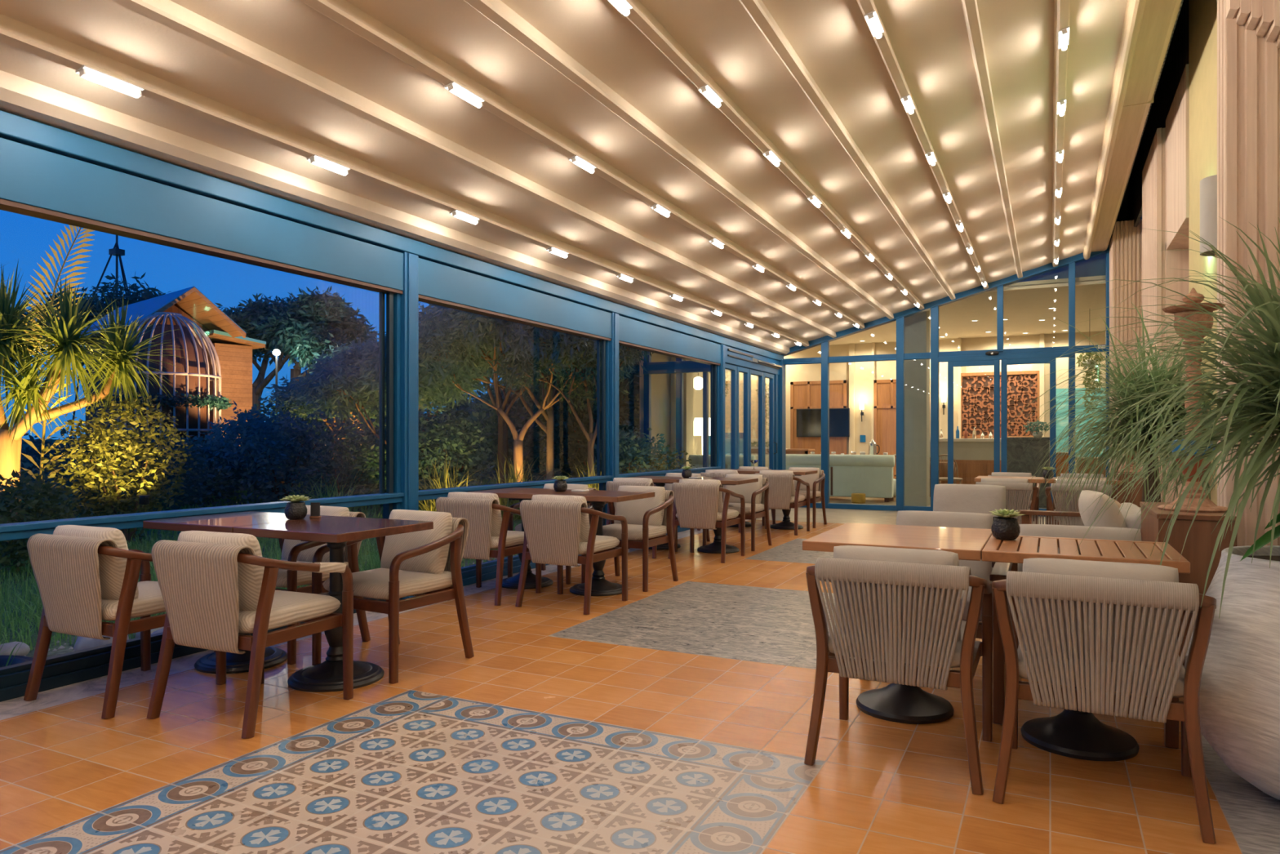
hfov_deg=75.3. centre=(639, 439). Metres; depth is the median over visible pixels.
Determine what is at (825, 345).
trim
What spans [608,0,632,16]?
tube light
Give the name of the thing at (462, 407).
bush
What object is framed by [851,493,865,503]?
lantern
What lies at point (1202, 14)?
wall
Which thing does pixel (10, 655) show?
grass tuft
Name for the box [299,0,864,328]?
trim
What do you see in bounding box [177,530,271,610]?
cushion
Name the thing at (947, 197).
tube light
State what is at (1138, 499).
base cabinet
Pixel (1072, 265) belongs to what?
trim
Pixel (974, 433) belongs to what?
bottle
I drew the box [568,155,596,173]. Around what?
tube light
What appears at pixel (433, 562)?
cushion
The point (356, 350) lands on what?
tree
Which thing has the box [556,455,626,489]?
clump
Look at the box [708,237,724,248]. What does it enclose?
tube light
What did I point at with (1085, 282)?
trim
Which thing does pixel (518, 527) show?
seat cushion
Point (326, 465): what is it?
bush
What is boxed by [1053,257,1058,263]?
tube light
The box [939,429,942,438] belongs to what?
bottle
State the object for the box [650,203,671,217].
tube light
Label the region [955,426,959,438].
bottle
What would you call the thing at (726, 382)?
hanging plant
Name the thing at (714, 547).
cafe table
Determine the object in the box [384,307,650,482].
tree
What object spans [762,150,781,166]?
tube light
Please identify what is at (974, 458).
countertop
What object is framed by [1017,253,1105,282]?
wall
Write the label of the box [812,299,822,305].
tube light
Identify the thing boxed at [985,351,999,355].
sensor
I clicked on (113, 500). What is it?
bush
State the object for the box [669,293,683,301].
tube light
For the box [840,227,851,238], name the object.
tube light
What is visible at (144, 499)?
spotlight
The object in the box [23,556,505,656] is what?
gravel
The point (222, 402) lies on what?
garland
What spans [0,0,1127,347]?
ceiling
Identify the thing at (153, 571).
grass tuft
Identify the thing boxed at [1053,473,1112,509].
dining chair
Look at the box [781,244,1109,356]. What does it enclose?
trim
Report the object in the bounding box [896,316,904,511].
trim
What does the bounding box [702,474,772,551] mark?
dining chair
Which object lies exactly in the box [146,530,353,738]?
dining chair
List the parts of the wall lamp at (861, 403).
lamp shade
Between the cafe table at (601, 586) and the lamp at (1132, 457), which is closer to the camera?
the cafe table at (601, 586)
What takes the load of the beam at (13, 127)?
attached to the wall
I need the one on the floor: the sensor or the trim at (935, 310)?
the trim at (935, 310)
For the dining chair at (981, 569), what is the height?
0.811 m
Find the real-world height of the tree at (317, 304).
7.586 m
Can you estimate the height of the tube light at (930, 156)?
0.047 m
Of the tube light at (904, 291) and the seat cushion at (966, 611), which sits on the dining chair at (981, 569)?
the seat cushion at (966, 611)
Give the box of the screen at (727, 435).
[708,432,743,454]
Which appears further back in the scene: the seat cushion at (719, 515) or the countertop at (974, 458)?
the countertop at (974, 458)
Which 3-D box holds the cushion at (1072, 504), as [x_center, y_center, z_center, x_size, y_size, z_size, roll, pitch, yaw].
[4.354,0.573,8.200,0.444,0.354,0.179,0,0,26]
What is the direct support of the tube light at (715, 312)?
attached to the trim at (14, 33)
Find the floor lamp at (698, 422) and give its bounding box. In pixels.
[693,417,710,454]
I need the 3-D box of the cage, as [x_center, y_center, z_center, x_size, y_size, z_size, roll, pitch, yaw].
[-12.977,-1.127,22.833,2.632,4.655,2.632,0,0,27]
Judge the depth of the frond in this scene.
9.60 m
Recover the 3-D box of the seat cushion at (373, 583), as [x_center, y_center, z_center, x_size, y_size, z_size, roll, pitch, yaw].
[-1.333,0.765,4.460,0.498,0.095,0.512,0,0,30]
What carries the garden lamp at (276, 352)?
on the ground at (65, 650)
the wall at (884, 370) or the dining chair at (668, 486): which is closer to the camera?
the dining chair at (668, 486)
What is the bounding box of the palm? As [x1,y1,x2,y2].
[0,259,192,556]
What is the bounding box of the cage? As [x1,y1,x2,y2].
[111,311,222,444]
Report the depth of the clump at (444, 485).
12.45 m
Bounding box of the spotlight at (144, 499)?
[138,494,150,504]
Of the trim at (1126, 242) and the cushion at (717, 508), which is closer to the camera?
the cushion at (717, 508)
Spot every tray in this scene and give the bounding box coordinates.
[686,476,702,478]
[751,446,768,448]
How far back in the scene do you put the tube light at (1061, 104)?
6.62 m
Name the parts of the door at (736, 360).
sliding rail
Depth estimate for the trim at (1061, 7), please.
6.57 m
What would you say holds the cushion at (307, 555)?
on the dining chair at (292, 550)
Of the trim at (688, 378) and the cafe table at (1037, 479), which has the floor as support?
the cafe table at (1037, 479)
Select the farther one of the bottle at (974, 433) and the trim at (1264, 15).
the bottle at (974, 433)
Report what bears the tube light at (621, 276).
attached to the trim at (14, 33)
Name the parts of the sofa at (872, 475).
seat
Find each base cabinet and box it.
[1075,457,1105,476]
[1112,472,1142,506]
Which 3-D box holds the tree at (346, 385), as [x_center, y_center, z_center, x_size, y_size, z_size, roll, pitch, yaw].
[-4.390,-0.329,14.369,3.681,3.257,2.701,0,0,19]
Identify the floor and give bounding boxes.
[0,495,1279,853]
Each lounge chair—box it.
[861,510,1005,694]
[933,484,1005,582]
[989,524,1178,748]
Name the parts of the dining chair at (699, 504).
leg, leg, backrest, seat frame, leg, arm rail, leg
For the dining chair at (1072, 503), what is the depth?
8.16 m
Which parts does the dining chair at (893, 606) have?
leg, leg, backrest, arm rail, seat frame, leg, leg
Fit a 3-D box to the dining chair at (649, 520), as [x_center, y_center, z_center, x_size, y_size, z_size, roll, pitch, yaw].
[-0.073,0.800,6.937,0.628,0.809,0.605,0,0,28]
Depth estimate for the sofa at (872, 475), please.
16.09 m
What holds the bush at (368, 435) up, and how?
on the ground at (65, 650)
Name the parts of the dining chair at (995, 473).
arm rail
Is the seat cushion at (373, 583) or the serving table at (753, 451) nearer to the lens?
the seat cushion at (373, 583)
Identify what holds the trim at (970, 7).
attached to the ceiling
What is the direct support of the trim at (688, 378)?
attached to the wall at (660, 383)
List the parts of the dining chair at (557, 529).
leg, backrest, leg, seat frame, leg, arm rail, leg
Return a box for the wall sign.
[860,435,865,442]
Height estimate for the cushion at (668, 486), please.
0.354 m
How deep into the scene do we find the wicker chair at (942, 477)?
16.04 m
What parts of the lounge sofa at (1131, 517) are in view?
leg, armrest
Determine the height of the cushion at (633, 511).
0.354 m
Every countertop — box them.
[929,438,1000,441]
[929,438,1000,497]
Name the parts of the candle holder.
twisted stem, lamp shade, dish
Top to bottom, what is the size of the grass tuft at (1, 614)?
0.894 m
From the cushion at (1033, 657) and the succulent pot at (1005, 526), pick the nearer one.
the cushion at (1033, 657)
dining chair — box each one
[23,524,226,718]
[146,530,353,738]
[213,505,370,664]
[311,509,474,684]
[435,491,541,605]
[507,483,596,584]
[515,494,627,614]
[581,485,678,591]
[605,477,677,558]
[653,472,710,546]
[667,478,745,563]
[697,469,740,532]
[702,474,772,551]
[738,466,772,525]
[755,470,809,535]
[772,466,826,528]
[804,545,992,794]
[975,477,1038,524]
[987,471,1040,523]
[991,557,1216,843]
[1044,479,1117,525]
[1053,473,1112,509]
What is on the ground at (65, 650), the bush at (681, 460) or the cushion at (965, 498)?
the bush at (681, 460)
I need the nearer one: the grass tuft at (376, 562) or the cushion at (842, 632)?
the cushion at (842, 632)
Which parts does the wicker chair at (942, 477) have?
seat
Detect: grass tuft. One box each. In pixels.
[0,558,139,629]
[0,576,59,648]
[0,621,60,666]
[136,532,177,582]
[261,537,306,589]
[358,538,380,571]
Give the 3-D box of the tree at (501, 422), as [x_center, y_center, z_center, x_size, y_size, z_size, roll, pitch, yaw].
[-2.542,-1.220,16.686,3.919,5.041,4.544,0,0,30]
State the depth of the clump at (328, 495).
11.45 m
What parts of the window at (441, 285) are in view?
header panel, sill, frame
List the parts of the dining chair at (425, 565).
leg, seat frame, leg, arm rail, leg, backrest, leg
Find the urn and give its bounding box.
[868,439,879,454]
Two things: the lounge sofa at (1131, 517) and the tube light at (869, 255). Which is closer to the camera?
the lounge sofa at (1131, 517)
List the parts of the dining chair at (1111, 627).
leg, leg, seat frame, backrest, arm rail, leg, leg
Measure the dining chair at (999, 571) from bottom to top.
0.801 m
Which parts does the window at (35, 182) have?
header panel, sill, frame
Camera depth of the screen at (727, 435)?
18.41 m
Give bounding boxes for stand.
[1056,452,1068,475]
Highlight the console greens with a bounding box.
[751,440,768,448]
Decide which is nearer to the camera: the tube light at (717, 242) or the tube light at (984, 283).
the tube light at (717, 242)
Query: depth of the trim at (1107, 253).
12.55 m
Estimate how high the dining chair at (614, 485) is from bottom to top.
0.809 m
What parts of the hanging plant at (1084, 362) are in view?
pot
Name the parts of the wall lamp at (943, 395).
lamp shade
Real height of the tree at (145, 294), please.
9.346 m
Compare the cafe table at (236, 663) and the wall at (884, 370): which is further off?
the wall at (884, 370)
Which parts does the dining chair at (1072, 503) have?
leg, leg, arm rail, leg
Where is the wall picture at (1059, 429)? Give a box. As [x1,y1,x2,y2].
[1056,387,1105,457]
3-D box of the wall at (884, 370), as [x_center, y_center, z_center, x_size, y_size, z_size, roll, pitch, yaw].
[8.204,-0.625,19.984,11.400,3.650,0.100,0,0,26]
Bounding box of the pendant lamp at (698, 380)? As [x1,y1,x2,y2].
[693,372,702,390]
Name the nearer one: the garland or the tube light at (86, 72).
the tube light at (86, 72)
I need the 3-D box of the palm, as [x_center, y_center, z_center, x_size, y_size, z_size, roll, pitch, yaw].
[-6.561,-0.417,9.066,2.966,3.459,1.738,0,0,-26]
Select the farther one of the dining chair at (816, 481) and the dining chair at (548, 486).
the dining chair at (816, 481)
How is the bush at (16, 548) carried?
on the ground at (65, 650)
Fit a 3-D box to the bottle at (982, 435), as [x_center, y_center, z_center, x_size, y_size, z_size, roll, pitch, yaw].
[7.119,-0.086,17.247,0.070,0.132,0.068,0,0,26]
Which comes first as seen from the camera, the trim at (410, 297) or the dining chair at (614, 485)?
the trim at (410, 297)
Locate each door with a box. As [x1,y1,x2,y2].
[724,345,782,469]
[937,352,1075,516]
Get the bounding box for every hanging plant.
[724,371,730,399]
[755,377,768,434]
[1075,352,1103,413]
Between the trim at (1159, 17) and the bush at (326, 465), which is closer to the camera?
the trim at (1159, 17)
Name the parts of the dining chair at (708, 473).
backrest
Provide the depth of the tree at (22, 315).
37.44 m
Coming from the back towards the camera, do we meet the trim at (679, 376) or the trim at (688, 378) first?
the trim at (688, 378)
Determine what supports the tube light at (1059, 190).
attached to the trim at (1061, 7)
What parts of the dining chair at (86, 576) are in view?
leg, backrest, seat frame, leg, arm rail, leg, leg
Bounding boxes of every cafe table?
[142,511,333,673]
[233,515,433,692]
[467,487,573,588]
[539,489,654,595]
[629,475,686,549]
[676,476,758,553]
[720,468,766,527]
[754,469,817,529]
[802,522,992,724]
[973,475,1044,483]
[982,534,1190,760]
[1045,477,1122,484]
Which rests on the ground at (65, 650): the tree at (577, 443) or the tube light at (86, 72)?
the tree at (577, 443)
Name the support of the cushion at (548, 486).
on the dining chair at (548, 486)
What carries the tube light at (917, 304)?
attached to the trim at (640, 16)
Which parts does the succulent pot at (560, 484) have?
pot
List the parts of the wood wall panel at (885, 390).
moulding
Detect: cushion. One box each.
[53,524,138,599]
[101,580,166,621]
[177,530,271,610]
[238,589,341,633]
[275,559,348,587]
[281,505,349,562]
[322,568,453,599]
[380,509,452,573]
[447,491,502,537]
[489,530,524,549]
[514,523,521,531]
[526,535,619,555]
[531,494,590,542]
[543,483,588,489]
[602,523,666,540]
[613,477,653,482]
[613,485,665,526]
[664,472,701,490]
[675,509,738,521]
[679,478,723,512]
[705,469,737,472]
[723,474,762,503]
[723,502,764,513]
[738,466,768,469]
[759,470,795,496]
[788,466,819,491]
[790,494,804,502]
[795,489,821,498]
[827,620,965,667]
[833,545,960,640]
[896,510,992,583]
[933,484,1005,516]
[960,582,991,622]
[981,477,1028,510]
[991,471,1031,500]
[1017,524,1141,599]
[1017,634,1185,697]
[1018,599,1023,644]
[1022,557,1178,666]
[1055,479,1106,511]
[1060,473,1103,478]
[1119,502,1141,528]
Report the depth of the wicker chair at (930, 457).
16.14 m
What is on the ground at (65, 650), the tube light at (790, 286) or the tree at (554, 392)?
the tree at (554, 392)
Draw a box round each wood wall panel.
[790,380,846,454]
[873,379,896,479]
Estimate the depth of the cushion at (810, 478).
11.68 m
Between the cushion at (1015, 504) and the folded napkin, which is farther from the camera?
the cushion at (1015, 504)
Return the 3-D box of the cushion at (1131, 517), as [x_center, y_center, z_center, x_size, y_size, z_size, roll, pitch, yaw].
[3.098,0.600,5.184,0.177,0.358,1.005,0,0,26]
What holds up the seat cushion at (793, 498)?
on the dining chair at (783, 495)
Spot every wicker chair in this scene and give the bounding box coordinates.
[929,457,930,493]
[938,453,962,484]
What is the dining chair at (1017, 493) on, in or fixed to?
on the floor
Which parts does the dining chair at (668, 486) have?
leg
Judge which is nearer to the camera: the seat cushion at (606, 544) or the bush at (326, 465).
the seat cushion at (606, 544)
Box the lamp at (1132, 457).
[1117,371,1142,472]
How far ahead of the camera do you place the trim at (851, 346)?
21.19 m
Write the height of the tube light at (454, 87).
0.047 m
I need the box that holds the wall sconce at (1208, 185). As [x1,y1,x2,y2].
[1200,174,1217,256]
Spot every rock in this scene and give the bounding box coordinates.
[0,640,30,655]
[73,635,128,651]
[133,626,164,638]
[151,628,163,634]
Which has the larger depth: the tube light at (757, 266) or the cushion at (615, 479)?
the tube light at (757, 266)
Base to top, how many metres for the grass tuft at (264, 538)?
0.908 m
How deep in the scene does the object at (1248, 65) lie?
4.55 m
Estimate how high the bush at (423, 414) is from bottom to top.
3.333 m
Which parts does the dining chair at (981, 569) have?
frame, leg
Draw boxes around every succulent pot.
[280,494,310,519]
[552,475,568,491]
[680,466,693,477]
[989,508,1025,539]
[1042,466,1054,478]
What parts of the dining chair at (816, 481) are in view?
leg, backrest, seat frame, leg, arm rail, leg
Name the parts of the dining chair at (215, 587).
leg, backrest, seat frame, leg, leg, arm rail, leg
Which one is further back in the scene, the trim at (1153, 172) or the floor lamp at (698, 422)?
the floor lamp at (698, 422)
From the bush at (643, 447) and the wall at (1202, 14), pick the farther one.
the bush at (643, 447)
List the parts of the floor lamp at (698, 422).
lamp shade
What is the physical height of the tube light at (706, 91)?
0.047 m
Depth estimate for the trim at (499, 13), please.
5.25 m
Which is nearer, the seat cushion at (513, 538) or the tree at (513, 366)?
the seat cushion at (513, 538)
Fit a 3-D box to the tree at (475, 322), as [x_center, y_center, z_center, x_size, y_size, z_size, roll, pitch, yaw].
[-1.897,-0.930,14.767,4.368,4.461,3.694,0,0,-40]
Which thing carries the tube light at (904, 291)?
attached to the trim at (640, 16)
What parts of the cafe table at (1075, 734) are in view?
table frame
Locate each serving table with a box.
[751,448,814,454]
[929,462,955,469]
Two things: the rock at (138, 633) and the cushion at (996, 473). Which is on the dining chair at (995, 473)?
the cushion at (996, 473)
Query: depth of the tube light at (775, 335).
12.83 m
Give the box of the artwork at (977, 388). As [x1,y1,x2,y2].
[960,370,1039,438]
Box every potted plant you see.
[1022,303,1217,510]
[1028,216,1279,799]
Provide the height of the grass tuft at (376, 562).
0.891 m
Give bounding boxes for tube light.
[75,65,144,98]
[306,154,350,175]
[444,80,484,108]
[449,208,479,224]
[546,246,568,257]
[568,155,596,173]
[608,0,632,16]
[616,273,634,282]
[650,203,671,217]
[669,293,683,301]
[697,84,723,107]
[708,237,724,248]
[710,309,722,315]
[743,322,754,328]
[751,263,764,272]
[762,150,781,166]
[771,333,780,337]
[785,283,796,290]
[794,341,801,346]
[807,195,822,208]
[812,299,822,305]
[834,312,842,317]
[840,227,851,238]
[863,9,884,39]
[864,253,875,261]
[884,272,893,279]
[900,94,915,114]
[900,288,907,294]
[913,302,919,307]
[924,151,937,165]
[942,191,951,203]
[955,222,964,231]
[965,245,973,253]
[974,265,980,271]
[981,280,986,286]
[1053,238,1059,246]
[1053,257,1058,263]
[1054,186,1062,197]
[1054,215,1060,224]
[1055,149,1063,162]
[1056,98,1066,115]
[1057,26,1069,51]
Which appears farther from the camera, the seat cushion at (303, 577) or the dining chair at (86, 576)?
the seat cushion at (303, 577)
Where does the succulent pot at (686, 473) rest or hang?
on the cafe table at (660, 481)
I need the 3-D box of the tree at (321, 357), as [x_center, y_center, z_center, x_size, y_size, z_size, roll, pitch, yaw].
[-8.117,-0.755,22.641,3.697,4.110,5.518,0,0,-18]
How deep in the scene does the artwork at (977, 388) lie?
19.71 m
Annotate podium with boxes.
[1007,436,1049,507]
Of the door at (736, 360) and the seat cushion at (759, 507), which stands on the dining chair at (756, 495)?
the seat cushion at (759, 507)
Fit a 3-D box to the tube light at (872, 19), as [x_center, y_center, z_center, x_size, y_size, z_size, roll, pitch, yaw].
[1.353,-2.390,4.797,0.065,0.047,0.270,0,0,26]
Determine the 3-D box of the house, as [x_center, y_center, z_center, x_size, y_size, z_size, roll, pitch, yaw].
[-14.899,-1.615,26.323,6.150,5.630,3.930,0,0,40]
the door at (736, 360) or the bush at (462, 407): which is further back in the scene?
the bush at (462, 407)
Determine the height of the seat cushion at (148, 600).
0.095 m
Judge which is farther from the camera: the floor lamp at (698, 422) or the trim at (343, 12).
the floor lamp at (698, 422)
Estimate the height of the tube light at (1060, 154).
0.047 m
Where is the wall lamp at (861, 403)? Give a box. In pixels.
[859,401,864,421]
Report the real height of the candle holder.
1.092 m
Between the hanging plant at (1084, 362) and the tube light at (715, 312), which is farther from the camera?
the hanging plant at (1084, 362)
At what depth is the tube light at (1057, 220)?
10.01 m
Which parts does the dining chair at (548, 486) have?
leg, leg, arm rail, leg, leg, backrest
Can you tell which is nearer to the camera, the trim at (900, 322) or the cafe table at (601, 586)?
the cafe table at (601, 586)
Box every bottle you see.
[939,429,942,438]
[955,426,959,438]
[964,428,968,438]
[972,426,976,438]
[980,431,984,438]
[988,431,992,438]
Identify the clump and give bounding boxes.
[273,464,382,518]
[385,445,483,511]
[478,450,555,520]
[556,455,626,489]
[626,456,687,472]
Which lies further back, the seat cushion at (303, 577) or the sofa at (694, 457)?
the sofa at (694, 457)
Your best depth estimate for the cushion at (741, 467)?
12.09 m
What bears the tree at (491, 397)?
on the ground at (65, 650)
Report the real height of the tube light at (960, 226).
0.047 m
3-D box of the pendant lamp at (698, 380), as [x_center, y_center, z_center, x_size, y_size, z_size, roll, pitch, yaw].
[1.234,-1.750,17.572,0.260,1.400,0.260,0,0,26]
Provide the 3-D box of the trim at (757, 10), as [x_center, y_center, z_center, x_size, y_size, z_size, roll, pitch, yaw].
[1.241,-2.317,5.717,0.091,0.098,17.350,0,0,26]
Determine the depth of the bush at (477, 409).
27.05 m
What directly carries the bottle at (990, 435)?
on the countertop at (974, 458)
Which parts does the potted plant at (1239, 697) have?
pot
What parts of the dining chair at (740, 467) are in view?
leg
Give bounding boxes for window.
[0,137,404,702]
[418,257,612,586]
[618,315,720,540]
[820,275,1105,345]
[904,310,929,506]
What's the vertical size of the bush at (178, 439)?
1.486 m
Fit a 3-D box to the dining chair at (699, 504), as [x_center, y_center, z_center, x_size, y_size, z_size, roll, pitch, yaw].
[0.678,0.800,8.437,0.628,0.809,0.605,0,0,27]
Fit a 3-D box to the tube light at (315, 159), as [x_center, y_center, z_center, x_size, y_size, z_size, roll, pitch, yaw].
[-1.836,-1.614,4.901,0.065,0.047,0.270,0,0,26]
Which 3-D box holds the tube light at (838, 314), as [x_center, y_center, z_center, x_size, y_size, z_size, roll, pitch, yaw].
[2.986,-1.871,12.490,0.065,0.047,0.270,0,0,26]
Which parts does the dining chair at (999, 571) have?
leg, armrest, frame, leg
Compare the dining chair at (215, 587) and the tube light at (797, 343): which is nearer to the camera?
the dining chair at (215, 587)
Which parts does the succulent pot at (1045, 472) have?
pot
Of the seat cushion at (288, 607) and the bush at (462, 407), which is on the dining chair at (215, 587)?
the seat cushion at (288, 607)
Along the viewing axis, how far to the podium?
14.71 m
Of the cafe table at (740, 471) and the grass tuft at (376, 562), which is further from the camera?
the cafe table at (740, 471)
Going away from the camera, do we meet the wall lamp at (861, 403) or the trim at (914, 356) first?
the trim at (914, 356)
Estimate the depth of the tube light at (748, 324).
11.68 m
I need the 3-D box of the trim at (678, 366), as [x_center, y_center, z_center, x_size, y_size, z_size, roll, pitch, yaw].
[1.295,-0.140,15.484,2.700,2.680,0.110,0,0,26]
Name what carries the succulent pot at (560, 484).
on the cafe table at (513, 493)
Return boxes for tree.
[9,307,52,363]
[23,271,170,369]
[215,293,337,417]
[250,285,385,381]
[259,357,385,461]
[264,345,386,450]
[268,311,369,369]
[288,331,484,444]
[310,338,367,373]
[323,337,472,431]
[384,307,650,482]
[418,302,620,484]
[420,305,587,479]
[483,370,544,483]
[489,335,653,486]
[517,349,639,484]
[540,367,559,432]
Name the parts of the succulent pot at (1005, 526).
pot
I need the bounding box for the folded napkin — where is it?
[571,488,589,491]
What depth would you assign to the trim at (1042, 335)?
19.23 m
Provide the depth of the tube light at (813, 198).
7.39 m
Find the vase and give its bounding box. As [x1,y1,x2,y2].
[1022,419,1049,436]
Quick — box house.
[79,286,266,452]
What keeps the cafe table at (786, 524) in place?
on the floor
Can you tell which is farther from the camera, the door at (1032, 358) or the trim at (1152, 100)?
the door at (1032, 358)
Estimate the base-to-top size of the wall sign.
0.180 m
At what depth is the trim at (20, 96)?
5.05 m
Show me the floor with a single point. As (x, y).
(673, 717)
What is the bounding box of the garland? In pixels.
[102,391,233,411]
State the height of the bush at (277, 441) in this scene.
2.167 m
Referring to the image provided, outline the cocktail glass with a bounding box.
[749,459,758,470]
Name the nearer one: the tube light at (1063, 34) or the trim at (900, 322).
the tube light at (1063, 34)
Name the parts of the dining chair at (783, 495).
backrest, leg, seat frame, arm rail, leg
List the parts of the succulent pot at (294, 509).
pot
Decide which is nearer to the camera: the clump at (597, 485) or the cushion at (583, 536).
the cushion at (583, 536)
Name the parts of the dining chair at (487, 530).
backrest, leg, leg, seat frame, arm rail, leg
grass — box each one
[0,476,597,575]
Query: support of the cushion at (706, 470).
on the dining chair at (708, 473)
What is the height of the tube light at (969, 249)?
0.047 m
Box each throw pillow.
[1078,489,1127,528]
[1111,497,1120,507]
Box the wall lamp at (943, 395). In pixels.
[941,393,946,414]
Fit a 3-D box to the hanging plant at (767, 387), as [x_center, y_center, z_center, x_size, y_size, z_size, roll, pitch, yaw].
[3.119,-1.280,20.314,0.552,2.320,0.637,0,0,43]
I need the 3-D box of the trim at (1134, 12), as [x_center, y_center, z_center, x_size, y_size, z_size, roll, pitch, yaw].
[2.974,-2.873,4.888,0.100,0.255,17.400,0,0,26]
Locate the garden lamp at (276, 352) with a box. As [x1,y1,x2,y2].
[272,349,279,413]
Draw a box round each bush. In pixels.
[0,469,86,573]
[20,418,223,518]
[34,391,197,545]
[69,439,263,491]
[123,434,258,509]
[189,396,337,484]
[192,400,337,506]
[273,407,438,466]
[280,408,457,503]
[286,433,386,507]
[373,404,494,501]
[426,391,493,469]
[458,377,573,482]
[468,393,545,475]
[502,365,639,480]
[593,420,681,475]
[622,442,697,473]
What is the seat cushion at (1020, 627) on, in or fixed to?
on the dining chair at (999, 571)
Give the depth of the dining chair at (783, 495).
10.48 m
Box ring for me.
[0,655,32,666]
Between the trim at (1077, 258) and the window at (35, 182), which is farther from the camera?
the trim at (1077, 258)
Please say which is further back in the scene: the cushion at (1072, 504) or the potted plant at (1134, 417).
the cushion at (1072, 504)
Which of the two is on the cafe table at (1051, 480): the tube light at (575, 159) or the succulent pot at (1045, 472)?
the succulent pot at (1045, 472)
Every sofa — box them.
[688,454,755,468]
[786,453,896,502]
[1018,502,1141,532]
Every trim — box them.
[0,13,808,346]
[0,70,789,355]
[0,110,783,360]
[110,0,836,337]
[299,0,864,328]
[400,251,418,599]
[463,0,893,319]
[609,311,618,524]
[626,0,924,310]
[643,360,730,374]
[644,351,708,469]
[671,356,693,469]
[719,343,724,469]
[738,0,955,299]
[774,373,777,469]
[777,359,786,469]
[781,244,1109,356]
[783,344,1106,364]
[801,502,930,511]
[821,341,829,508]
[848,342,875,454]
[856,0,988,288]
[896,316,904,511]
[930,306,938,511]
[957,333,1044,438]
[960,0,1022,278]
[986,279,1105,292]
[996,284,1003,351]
[1051,0,1070,266]
[1068,262,1075,473]
[1083,0,1146,259]
[1091,0,1182,252]
[1105,250,1109,478]
[1109,218,1142,472]
[1122,96,1153,107]
[1142,127,1165,502]
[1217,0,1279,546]
[1226,0,1279,48]
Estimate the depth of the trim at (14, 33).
4.60 m
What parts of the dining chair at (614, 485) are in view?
leg, backrest, leg, leg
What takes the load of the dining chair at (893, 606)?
on the floor
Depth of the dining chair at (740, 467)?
12.04 m
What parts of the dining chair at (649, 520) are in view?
leg, leg, arm rail, seat frame, leg, backrest, leg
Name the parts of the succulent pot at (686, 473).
pot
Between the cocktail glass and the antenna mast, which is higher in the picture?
the antenna mast
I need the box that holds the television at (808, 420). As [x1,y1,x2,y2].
[796,408,849,436]
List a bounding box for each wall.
[639,350,756,469]
[756,331,1105,472]
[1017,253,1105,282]
[1108,0,1188,244]
[1165,0,1217,505]
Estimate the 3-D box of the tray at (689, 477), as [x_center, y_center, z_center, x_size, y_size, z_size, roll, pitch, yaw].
[0.593,0.418,9.054,0.140,0.012,0.100,0,0,26]
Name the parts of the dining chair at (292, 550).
leg, leg, seat frame, arm rail, backrest, leg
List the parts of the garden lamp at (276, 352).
bulb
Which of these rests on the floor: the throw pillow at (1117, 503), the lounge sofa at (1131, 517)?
the lounge sofa at (1131, 517)
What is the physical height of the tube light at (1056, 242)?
0.047 m
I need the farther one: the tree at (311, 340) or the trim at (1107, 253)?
the tree at (311, 340)
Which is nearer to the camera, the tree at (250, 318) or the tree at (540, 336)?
the tree at (540, 336)
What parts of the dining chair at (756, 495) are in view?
leg, backrest, seat frame, leg, arm rail, leg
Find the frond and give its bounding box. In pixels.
[21,224,94,511]
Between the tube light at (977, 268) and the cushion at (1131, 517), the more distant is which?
the tube light at (977, 268)
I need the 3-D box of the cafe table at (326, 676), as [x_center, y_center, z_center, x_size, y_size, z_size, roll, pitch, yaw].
[-1.522,0.812,4.165,0.688,0.775,0.650,0,0,26]
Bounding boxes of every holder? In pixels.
[309,502,320,518]
[1157,288,1227,512]
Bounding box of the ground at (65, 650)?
[0,439,678,657]
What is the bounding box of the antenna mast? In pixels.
[69,235,128,445]
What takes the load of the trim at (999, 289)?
on the trim at (914, 356)
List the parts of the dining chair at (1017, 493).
leg, arm rail, leg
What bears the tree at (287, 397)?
on the ground at (65, 650)
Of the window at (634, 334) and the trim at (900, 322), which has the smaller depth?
the window at (634, 334)
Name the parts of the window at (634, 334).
sill, header panel, frame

